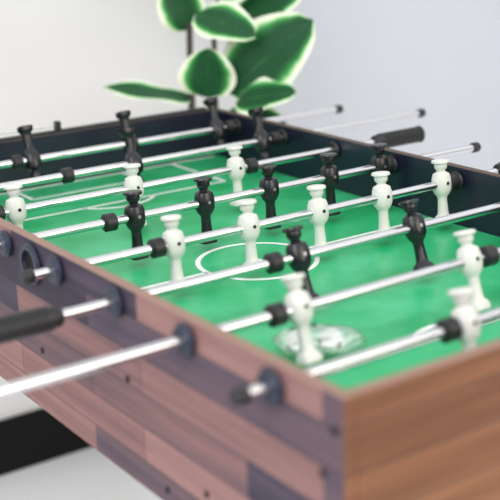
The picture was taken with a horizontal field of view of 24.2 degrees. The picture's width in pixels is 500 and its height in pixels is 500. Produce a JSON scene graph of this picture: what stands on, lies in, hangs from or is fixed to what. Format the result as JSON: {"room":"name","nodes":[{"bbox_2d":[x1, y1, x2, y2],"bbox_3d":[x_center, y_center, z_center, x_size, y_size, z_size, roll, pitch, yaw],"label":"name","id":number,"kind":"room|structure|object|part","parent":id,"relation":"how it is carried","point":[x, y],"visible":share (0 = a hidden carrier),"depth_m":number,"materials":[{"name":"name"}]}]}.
{"room":"game room","nodes":[
{"label":"game room","id":0,"kind":"room"},
{"bbox_2d":[0,447,161,499],"bbox_3d":[1.435,1.255,0.275,11.000,0.050,6.800,-13,21,-33],"label":"floor","id":1,"kind":"structure","parent":0,"point":[86,474],"depth_m":2.70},
{"bbox_2d":[103,0,314,123],"bbox_3d":[-0.065,-0.134,2.598,0.416,1.325,0.304,8,19,28],"label":"rubber plant","id":2,"kind":"object","parent":1,"relation":"on","point":[267,46],"visible":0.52,"depth_m":2.50,"materials":[{"name":"green plant"}]},
{"bbox_2d":[0,97,499,499],"bbox_3d":[0.019,0.321,1.802,1.364,0.919,1.249,-13,21,-33],"label":"foosball table","id":3,"kind":"object","parent":1,"relation":"on","point":[151,266],"visible":1,"depth_m":1.45,"materials":[{"name":"brown wood"}]},
{"bbox_3d":[-0.345,-0.104,2.199,0.665,0.240,0.015,-13,21,-33],"label":"panel","id":4,"kind":"part","parent":3,"relation":"part of","materials":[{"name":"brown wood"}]},
{"bbox_3d":[-0.268,-0.196,2.117,1.111,0.099,0.059,-13,21,-33],"label":"player rod","id":5,"kind":"part","parent":3,"relation":"part of","materials":[{"name":"silver metal"}]},
{"bbox_3d":[-0.269,0.101,1.529,0.015,0.240,1.250,-13,21,-33],"label":"panel","id":6,"kind":"part","parent":3,"relation":"part of","materials":[{"name":"brown wood"}]},
{"bbox_3d":[-0.064,-0.114,1.903,0.927,0.099,0.033,-13,21,-33],"label":"player rod","id":7,"kind":"part","parent":3,"relation":"part of","materials":[{"name":"silver metal"}]},
{"bbox_3d":[-0.140,-0.172,2.025,1.191,0.100,0.053,-13,21,-33],"label":"player rod","id":8,"kind":"part","parent":3,"relation":"part of","materials":[{"name":"silver metal"}]},
{"bbox_3d":[-0.036,-0.066,1.747,1.059,0.099,0.032,-13,21,-33],"label":"player rod","id":9,"kind":"part","parent":3,"relation":"part of","materials":[{"name":"silver metal"}]},
{"bbox_3d":[0.107,0.008,1.488,0.995,0.100,0.056,-13,21,-33],"label":"player rod","id":10,"kind":"part","parent":3,"relation":"part of","materials":[{"name":"silver metal"}]},
{"bbox_3d":[0.146,0.053,1.339,1.175,0.100,0.052,-13,21,-33],"label":"player rod","id":11,"kind":"part","parent":3,"relation":"part of","materials":[{"name":"silver metal"}]},
{"bbox_3d":[0.105,-0.046,1.665,0.931,0.100,0.035,-13,21,-33],"label":"player rod","id":12,"kind":"part","parent":3,"relation":"part of","materials":[{"name":"silver metal"}]},
{"bbox_2d":[271,323,366,357],"bbox_3d":[0.081,0.103,1.333,0.103,0.032,0.073,-9,19,-22],"label":"bowl","id":13,"kind":"object","parent":3,"relation":"on","point":[330,340],"visible":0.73,"depth_m":1.32,"materials":[{"name":"clear glass"}]},
{"bbox_3d":[0.287,-0.031,1.897,0.015,0.240,1.250,-13,21,-33],"label":"panel","id":14,"kind":"part","parent":3,"relation":"part of","materials":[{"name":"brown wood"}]},
{"bbox_3d":[0.363,0.056,1.308,0.923,0.100,0.047,-13,21,-33],"label":"player rod","id":15,"kind":"part","parent":3,"relation":"part of","materials":[{"name":"silver metal"}]},
{"bbox_3d":[0.363,0.173,1.227,0.665,0.240,0.015,-13,21,-33],"label":"panel","id":16,"kind":"part","parent":3,"relation":"part of","materials":[{"name":"brown wood"}]},
{"bbox_2d":[0,0,499,419],"bbox_3d":[-0.532,-1.048,2.426,11.000,3.200,0.120,-13,21,-33],"label":"wall","id":17,"kind":"structure","parent":0,"point":[369,58],"depth_m":3.03,"materials":[{"name":"white paint"}]},
{"bbox_2d":[0,408,91,475],"bbox_3d":[-0.446,0.431,2.824,11.000,0.135,0.016,-13,21,-33],"label":"baseboard","id":18,"kind":"structure","parent":17,"relation":"attached to","point":[28,439],"depth_m":2.77,"materials":[{"name":"black"}]}
]}

